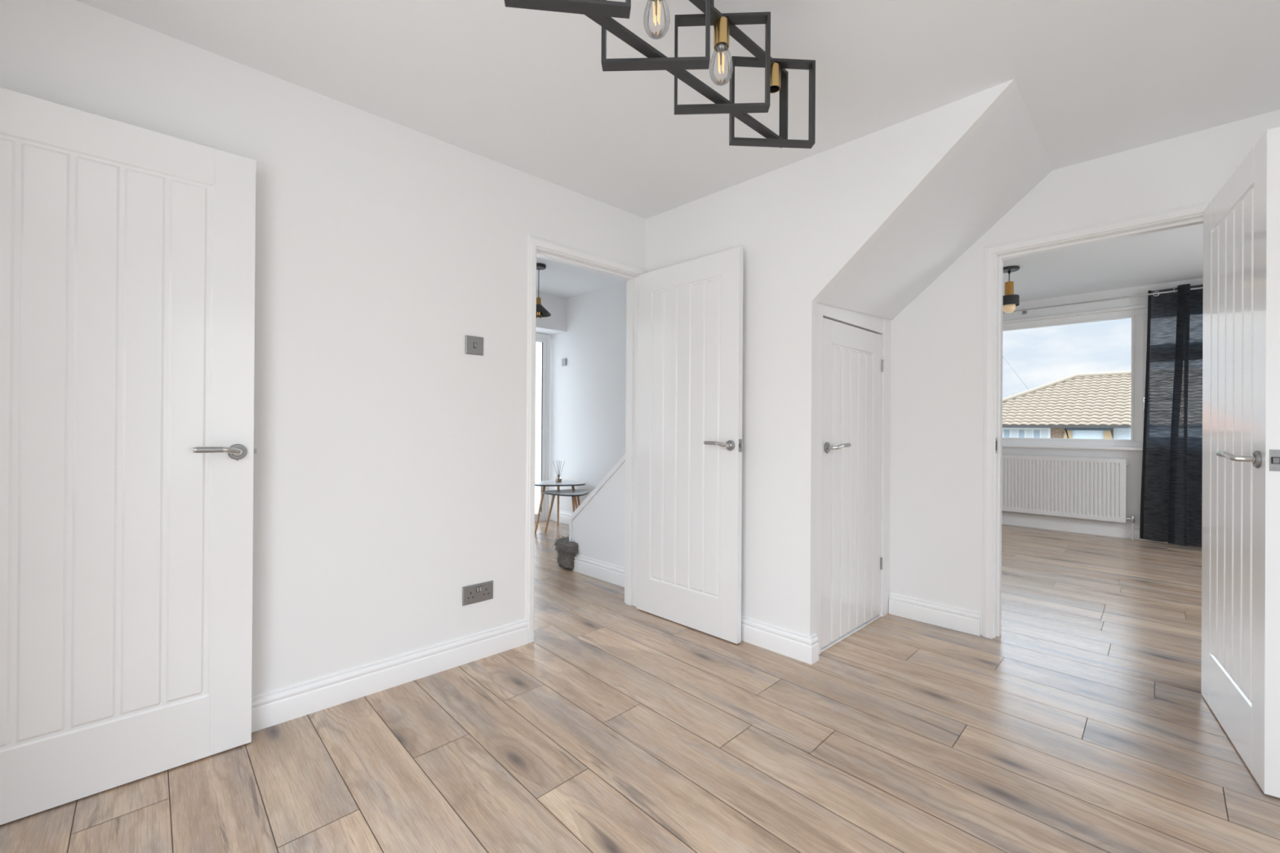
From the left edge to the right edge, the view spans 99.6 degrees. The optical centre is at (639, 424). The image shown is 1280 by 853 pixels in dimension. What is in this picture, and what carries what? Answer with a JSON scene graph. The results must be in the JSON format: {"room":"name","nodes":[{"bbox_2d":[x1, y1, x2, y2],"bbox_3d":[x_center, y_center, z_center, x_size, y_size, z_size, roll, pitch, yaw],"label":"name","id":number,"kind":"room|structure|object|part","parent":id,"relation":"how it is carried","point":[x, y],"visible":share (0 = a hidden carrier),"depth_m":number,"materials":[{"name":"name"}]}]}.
{"room":"empty dining room","nodes":[
{"label":"empty dining room","id":0,"kind":"room"},
{"bbox_2d":[0,0,645,696],"bbox_3d":[-0.938,-0.163,2.430,2.950,2.505,0.115,0,0,-44],"label":"wall","id":1,"kind":"structure","parent":0,"point":[390,458],"depth_m":2.17,"materials":[{"name":"white paint"}]},
{"bbox_2d":[251,619,528,732],"bbox_3d":[-1.260,1.026,2.028,1.941,0.120,0.018,0,0,-44],"label":"baseboard","id":2,"kind":"structure","parent":1,"relation":"attached to","point":[269,708],"depth_m":2.21,"materials":[{"name":"white wood"}]},
{"bbox_2d":[465,335,483,355],"bbox_3d":[-0.766,-0.368,2.509,0.089,0.085,0.011,0,0,-44],"label":"light switch","id":3,"kind":"object","parent":1,"relation":"attached to","point":[473,344],"visible":1,"depth_m":2.50,"materials":[{"name":"grey"}]},
{"bbox_2d":[462,580,493,605],"bbox_3d":[-0.754,0.785,2.525,0.153,0.086,0.012,0,0,-44],"label":"power socket","id":4,"kind":"object","parent":1,"relation":"attached to","point":[473,593],"visible":1,"depth_m":2.52,"materials":[{"name":"grey metal"}]},
{"bbox_2d":[524,235,646,643],"bbox_3d":[-0.306,0.073,3.037,0.834,2.043,0.132,0,0,-44],"label":"door frame","id":5,"kind":"structure","parent":1,"relation":"attached to","point":[536,246],"depth_m":3.04,"materials":[{"name":"white wood"}]},
{"bbox_2d":[635,247,743,644],"bbox_3d":[0.250,0.101,2.970,0.176,1.981,0.742,0,0,-44],"label":"door","id":6,"kind":"structure","parent":1,"relation":"in","point":[690,343],"depth_m":2.91,"materials":[{"name":"white wood"}]},
{"bbox_3d":[0.359,0.092,2.746,0.019,0.019,0.067,0,0,-44],"label":"lever","id":7,"kind":"part","parent":6,"relation":"part of","materials":[{"name":"silver metal"}]},
{"bbox_3d":[0.505,0.104,2.708,0.025,0.064,0.010,0,0,-44],"label":"latch plate","id":8,"kind":"part","parent":6,"relation":"part of","materials":[{"name":"grey metal"}]},
{"bbox_2d":[536,292,566,335],"bbox_3d":[-1.934,-0.164,5.220,2.720,2.505,0.385,0,0,-44],"label":"wall","id":9,"kind":"structure","parent":0,"point":[556,323],"depth_m":5.92,"materials":[{"name":"white paint"}]},
{"bbox_2d":[534,333,550,522],"bbox_3d":[-1.406,0.031,5.894,0.980,2.125,0.060,0,0,-44],"label":"door","id":10,"kind":"structure","parent":9,"relation":"in","point":[543,341],"depth_m":6.16,"materials":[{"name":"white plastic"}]},
{"bbox_3d":[-1.393,0.031,5.905,0.775,1.965,0.006,0,0,-44],"label":"frosted pane","id":11,"kind":"part","parent":10,"relation":"part of","materials":[{"name":"clear glass"}]},
{"bbox_2d":[549,282,626,521],"bbox_3d":[-0.177,-0.152,5.452,0.120,2.505,3.148,0,0,-44],"label":"wall","id":12,"kind":"structure","parent":0,"point":[588,393],"depth_m":5.74,"materials":[{"name":"white paint"}]},
{"bbox_2d":[561,358,566,366],"bbox_3d":[-0.848,-0.699,6.044,0.020,0.083,0.070,0,0,-44],"label":"thermostat","id":13,"kind":"object","parent":12,"relation":"attached to","point":[563,360],"visible":1,"depth_m":6.03,"materials":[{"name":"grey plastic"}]},
{"bbox_2d":[559,510,573,524],"bbox_3d":[-0.024,1.035,5.186,0.018,0.132,2.548,0,0,-44],"label":"baseboard","id":14,"kind":"structure","parent":12,"relation":"attached to","point":[564,516],"depth_m":6.01,"materials":[{"name":"white wood"}]},
{"bbox_2d":[0,520,1279,852],"bbox_3d":[1.275,1.107,3.658,9.413,0.001,7.450,0,0,-44],"label":"floor","id":15,"kind":"structure","parent":0,"point":[1086,726],"depth_m":1.83,"materials":[{"name":"brown wood"}]},
{"bbox_2d":[534,479,585,533],"bbox_3d":[-0.863,0.847,5.577,0.534,0.502,0.552,0,0,-44],"label":"side table","id":16,"kind":"object","parent":15,"relation":"on","point":[571,483],"visible":0.87,"depth_m":5.50,"materials":[{"name":"grey wood"}]},
{"bbox_3d":[-1.008,0.853,5.469,0.129,0.489,0.030,0,0,-42],"label":"leg","id":17,"kind":"part","parent":16,"relation":"part of","materials":[{"name":"brown wood"}]},
{"bbox_3d":[-0.877,0.854,5.815,0.030,0.489,0.128,0,0,-6],"label":"leg","id":18,"kind":"part","parent":16,"relation":"part of","materials":[{"name":"brown wood"}]},
{"bbox_2d":[552,460,564,482],"bbox_3d":[-0.843,0.484,5.610,0.124,0.226,0.057,0,0,40],"label":"reed diffuser","id":19,"kind":"object","parent":16,"relation":"on","point":[559,479],"visible":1,"depth_m":5.60,"materials":[{"name":"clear glass"}]},
{"bbox_3d":[-0.646,0.855,5.533,0.128,0.489,0.030,0,0,18],"label":"leg","id":20,"kind":"part","parent":16,"relation":"part of","materials":[{"name":"brown wood"}]},
{"bbox_2d":[542,488,588,533],"bbox_3d":[-0.700,0.888,5.474,0.472,0.422,0.477,0,0,-44],"label":"side table","id":21,"kind":"object","parent":15,"relation":"on","point":[578,492],"visible":0.91,"depth_m":5.46,"materials":[{"name":"grey wood"}]},
{"bbox_3d":[-0.911,0.893,5.484,0.115,0.409,0.029,0,0,6],"label":"leg","id":22,"kind":"part","parent":21,"relation":"part of","materials":[{"name":"brown wood"}]},
{"bbox_3d":[-0.643,0.894,5.306,0.030,0.409,0.115,0,0,-30],"label":"leg","id":23,"kind":"part","parent":21,"relation":"part of","materials":[{"name":"brown wood"}]},
{"bbox_3d":[-0.623,0.895,5.622,0.030,0.409,0.115,0,0,37],"label":"leg","id":24,"kind":"part","parent":21,"relation":"part of","materials":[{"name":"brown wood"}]},
{"bbox_2d":[551,453,625,586],"bbox_3d":[0.086,0.554,4.220,1.176,1.102,1.006,0,0,-44],"label":"staircase","id":25,"kind":"structure","parent":15,"relation":"on","point":[593,547],"depth_m":3.86,"materials":[{"name":"white paint"}]},
{"bbox_3d":[-0.220,1.034,3.784,0.018,0.126,0.806,0,0,-44],"label":"skirting","id":26,"kind":"part","parent":25,"relation":"part of","materials":[{"name":"white wood"}]},
{"bbox_3d":[-0.209,0.571,3.814,0.035,1.052,0.836,0,0,-44],"label":"panel","id":27,"kind":"part","parent":25,"relation":"part of","materials":[{"name":"white paint"}]},
{"bbox_2d":[75,0,1279,218],"bbox_3d":[0.576,-1.341,1.361,3.849,0.175,3.752,0,0,-44],"label":"ceiling","id":28,"kind":"structure","parent":0,"point":[529,91],"depth_m":1.91,"materials":[{"name":"white paint"}]},
{"bbox_2d":[504,0,815,148],"bbox_3d":[-0.038,-1.068,1.250,1.480,0.378,0.216,0,0,-44],"label":"ceiling light","id":29,"kind":"object","parent":28,"relation":"hanging from","point":[601,11],"visible":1,"depth_m":1.49,"materials":[{"name":"black metal"}]},
{"bbox_3d":[-0.151,-1.009,1.140,0.263,0.258,0.034,0,0,-7],"label":"square frame","id":30,"kind":"part","parent":29,"relation":"part of","materials":[{"name":"black metal"}]},
{"bbox_3d":[0.039,-1.008,1.325,0.263,0.258,0.034,0,0,2],"label":"square frame","id":31,"kind":"part","parent":29,"relation":"part of","materials":[{"name":"black metal"}]},
{"bbox_3d":[0.041,-1.004,1.327,0.065,0.105,0.065,0,0,-44],"label":"bulb","id":32,"kind":"part","parent":29,"relation":"part of","materials":[{"name":"clear glass"}]},
{"bbox_3d":[-0.051,-1.016,1.237,1.442,0.235,0.026,0,0,-44],"label":"rail","id":33,"kind":"part","parent":29,"relation":"part of","materials":[{"name":"black metal"}]},
{"bbox_3d":[0.226,-1.002,1.508,0.065,0.105,0.065,0,0,-44],"label":"bulb","id":34,"kind":"part","parent":29,"relation":"part of","materials":[{"name":"clear glass"}]},
{"bbox_3d":[0.228,-1.006,1.509,0.263,0.258,0.034,0,0,3],"label":"square frame","id":35,"kind":"part","parent":29,"relation":"part of","materials":[{"name":"black metal"}]},
{"bbox_3d":[0.412,-1.005,1.690,0.263,0.258,0.034,0,0,-3],"label":"square frame","id":36,"kind":"part","parent":29,"relation":"part of","materials":[{"name":"black metal"}]},
{"bbox_2d":[645,79,1017,635],"bbox_3d":[0.705,-0.085,2.640,0.054,2.370,1.879,0,0,-44],"label":"wall","id":37,"kind":"structure","parent":0,"point":[800,226],"depth_m":2.59,"materials":[{"name":"white paint"}]},
{"bbox_2d":[741,615,818,664],"bbox_3d":[0.441,1.039,2.887,0.070,0.120,1.063,0,0,-44],"label":"baseboard","id":38,"kind":"structure","parent":37,"relation":"attached to","point":[797,646],"depth_m":2.60,"materials":[{"name":"white wood"}]},
{"bbox_2d":[821,317,883,648],"bbox_3d":[1.153,0.284,2.861,0.742,1.607,0.100,0,0,-44],"label":"door","id":39,"kind":"structure","parent":37,"relation":"in","point":[851,563],"depth_m":2.85,"materials":[{"name":"white wood"}]},
{"bbox_3d":[1.016,0.102,2.670,0.067,0.019,0.019,0,0,-44],"label":"lever","id":40,"kind":"part","parent":39,"relation":"part of","materials":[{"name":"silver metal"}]},
{"bbox_2d":[815,302,890,654],"bbox_3d":[1.127,0.233,2.890,0.903,1.740,0.062,0,0,-44],"label":"door frame","id":41,"kind":"structure","parent":37,"relation":"attached to","point":[875,324],"depth_m":3.01,"materials":[{"name":"white wood"}]},
{"bbox_2d":[536,223,1203,302],"bbox_3d":[1.757,-1.420,4.118,6.690,0.050,7.150,0,0,-44],"label":"ceiling","id":42,"kind":"structure","parent":0,"point":[1175,255],"depth_m":4.82,"materials":[{"name":"white paint"}]},
{"bbox_2d":[536,262,551,319],"bbox_3d":[-0.894,-1.173,4.777,0.220,0.476,0.220,0,0,-44],"label":"pendant light","id":43,"kind":"object","parent":42,"relation":"hanging from","point":[541,312],"visible":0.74,"depth_m":4.76,"materials":[{"name":"black metal"}]},
{"bbox_3d":[-0.895,-1.016,4.777,0.220,0.090,0.220,0,0,-44],"label":"lamp shade","id":44,"kind":"part","parent":43,"relation":"part of","materials":[{"name":"black metal"}]},
{"bbox_2d":[1003,265,1019,312],"bbox_3d":[3.261,-1.186,4.780,0.150,0.397,0.150,0,0,-44],"label":"pendant light","id":45,"kind":"object","parent":42,"relation":"hanging from","point":[1011,300],"visible":0.91,"depth_m":4.75,"materials":[{"name":"black metal"}]},
{"bbox_3d":[3.260,-1.055,4.780,0.100,0.135,0.100,0,0,-44],"label":"bulb","id":46,"kind":"part","parent":45,"relation":"part of","materials":[{"name":"beige"}]},
{"bbox_3d":[3.260,-1.094,4.780,0.148,0.087,0.148,0,0,-44],"label":"lamp shade","id":47,"kind":"part","parent":45,"relation":"part of","materials":[{"name":"black metal"}]},
{"bbox_2d":[817,86,1052,319],"bbox_3d":[1.382,-0.968,2.602,0.956,0.795,0.884,0,0,-44],"label":"ceiling","id":48,"kind":"structure","parent":0,"point":[1005,158],"depth_m":2.51,"materials":[{"name":"white paint"}]},
{"bbox_2d":[889,109,1279,635],"bbox_3d":[2.010,-0.144,2.729,0.132,2.505,3.700,0,0,-44],"label":"wall","id":49,"kind":"structure","parent":0,"point":[936,452],"depth_m":2.91,"materials":[{"name":"white paint"}]},
{"bbox_2d":[888,592,980,635],"bbox_3d":[1.624,1.047,3.008,0.018,0.120,0.463,0,0,-44],"label":"baseboard","id":50,"kind":"structure","parent":49,"relation":"attached to","point":[968,621],"depth_m":2.99,"materials":[{"name":"white wood"}]},
{"bbox_2d":[982,200,1211,639],"bbox_3d":[2.148,0.088,2.575,0.149,2.043,0.860,0,0,-44],"label":"door frame","id":51,"kind":"structure","parent":49,"relation":"attached to","point":[1191,215],"depth_m":2.81,"materials":[{"name":"white wood"}]},
{"bbox_3d":[1.855,0.108,2.819,0.030,0.080,0.003,0,0,-44],"label":"strike plate","id":52,"kind":"part","parent":51,"relation":"part of","materials":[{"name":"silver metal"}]},
{"bbox_2d":[1201,127,1279,798],"bbox_3d":[2.100,0.111,1.902,0.181,1.981,0.763,0,0,36],"label":"door","id":53,"kind":"structure","parent":49,"relation":"in","point":[1241,514],"depth_m":1.76,"materials":[{"name":"white wood"}]},
{"bbox_3d":[1.899,0.095,1.763,0.019,0.019,0.067,0,0,36],"label":"lever","id":54,"kind":"part","parent":53,"relation":"part of","materials":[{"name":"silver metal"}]},
{"bbox_3d":[1.879,0.105,1.598,0.025,0.064,0.010,0,0,36],"label":"latch plate","id":55,"kind":"part","parent":53,"relation":"part of","materials":[{"name":"grey metal"}]},
{"bbox_2d":[1001,277,1203,525],"bbox_3d":[5.066,-0.119,5.362,0.200,2.505,4.200,0,0,-44],"label":"wall","id":56,"kind":"structure","parent":0,"point":[1134,458],"depth_m":5.56,"materials":[{"name":"white paint"}]},
{"bbox_2d":[1001,454,1134,539],"bbox_3d":[4.290,0.733,5.908,0.058,0.793,1.642,0,0,-44],"label":"radiator","id":57,"kind":"object","parent":56,"relation":"attached to","point":[1077,487],"visible":0.66,"depth_m":5.67,"materials":[{"name":"white metal"}]},
{"bbox_2d":[1002,304,1147,450],"bbox_3d":[4.545,-0.463,5.781,0.165,1.429,2.810,0,0,-44],"label":"window","id":58,"kind":"structure","parent":56,"relation":"attached to","point":[1139,317],"depth_m":5.47,"materials":[{"name":"white plastic"}]},
{"bbox_3d":[4.519,0.237,5.759,0.105,0.027,2.810,0,0,-44],"label":"sill","id":59,"kind":"part","parent":58,"relation":"part of","materials":[{"name":"white"}]},
{"bbox_3d":[4.539,-1.168,5.772,0.075,0.019,2.790,0,0,-44],"label":"head trim","id":60,"kind":"part","parent":58,"relation":"part of","materials":[{"name":"white plastic"}]},
{"bbox_3d":[5.229,-0.247,5.102,0.052,0.837,0.726,0,0,-44],"label":"sash","id":61,"kind":"part","parent":58,"relation":"part of","materials":[{"name":"white plastic"}]},
{"bbox_3d":[5.233,-0.909,5.104,0.052,0.367,0.726,0,0,-44],"label":"sash","id":62,"kind":"part","parent":58,"relation":"part of","materials":[{"name":"white plastic"}]},
{"bbox_2d":[1001,511,1167,542],"bbox_3d":[4.981,1.064,5.283,0.018,0.138,4.200,0,0,-44],"label":"baseboard","id":63,"kind":"structure","parent":56,"relation":"attached to","point":[1086,526],"depth_m":5.71,"materials":[{"name":"white wood"}]},
{"bbox_2d":[1002,286,1203,314],"bbox_3d":[4.600,-1.241,5.625,0.113,0.060,3.135,0,0,-44],"label":"pole","id":64,"kind":"object","parent":56,"relation":"attached to","point":[1024,311],"visible":0.52,"depth_m":5.50,"materials":[{"name":"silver metal"}]},
{"bbox_2d":[1139,284,1203,546],"bbox_3d":[5.139,-0.099,4.905,0.227,2.424,0.897,0,0,-44],"label":"curtain","id":65,"kind":"object","parent":64,"relation":"hanging from","point":[1171,495],"visible":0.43,"depth_m":5.03,"materials":[{"name":"black fabric"}]},
{"bbox_3d":[-0.767,-0.090,0.056,0.120,2.350,3.752,0,0,-44],"label":"wall","id":66,"kind":"structure","parent":0,"visible":0},
{"bbox_2d":[0,87,256,825],"bbox_3d":[-1.573,0.087,1.568,0.772,1.981,0.105,0,0,-44],"label":"door","id":67,"kind":"structure","parent":66,"relation":"in","point":[127,251],"depth_m":1.61,"materials":[{"name":"white wood"}]},
{"bbox_3d":[-1.363,0.079,1.713,0.067,0.019,0.019,0,0,-44],"label":"lever","id":68,"kind":"part","parent":67,"relation":"part of","materials":[{"name":"silver metal"}]},
{"label":"outside","id":69,"kind":"structure","parent":0,"visible":0},
{"bbox_3d":[21.455,2.821,20.945,120.000,0.100,120.000,0,0,-44],"label":"ground","id":70,"kind":"structure","parent":69,"visible":0},
{"bbox_2d":[1002,370,1131,439],"bbox_3d":[20.185,0.273,22.161,8.550,4.985,12.530,0,0,-44],"label":"neighbouring house","id":71,"kind":"structure","parent":70,"relation":"on","point":[1086,406],"depth_m":21.51,"materials":[{"name":"tile"}]},
{"bbox_3d":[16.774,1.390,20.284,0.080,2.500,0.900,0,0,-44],"label":"garage door","id":72,"kind":"part","parent":71,"relation":"part of","materials":[{"name":"white"}]}
]}

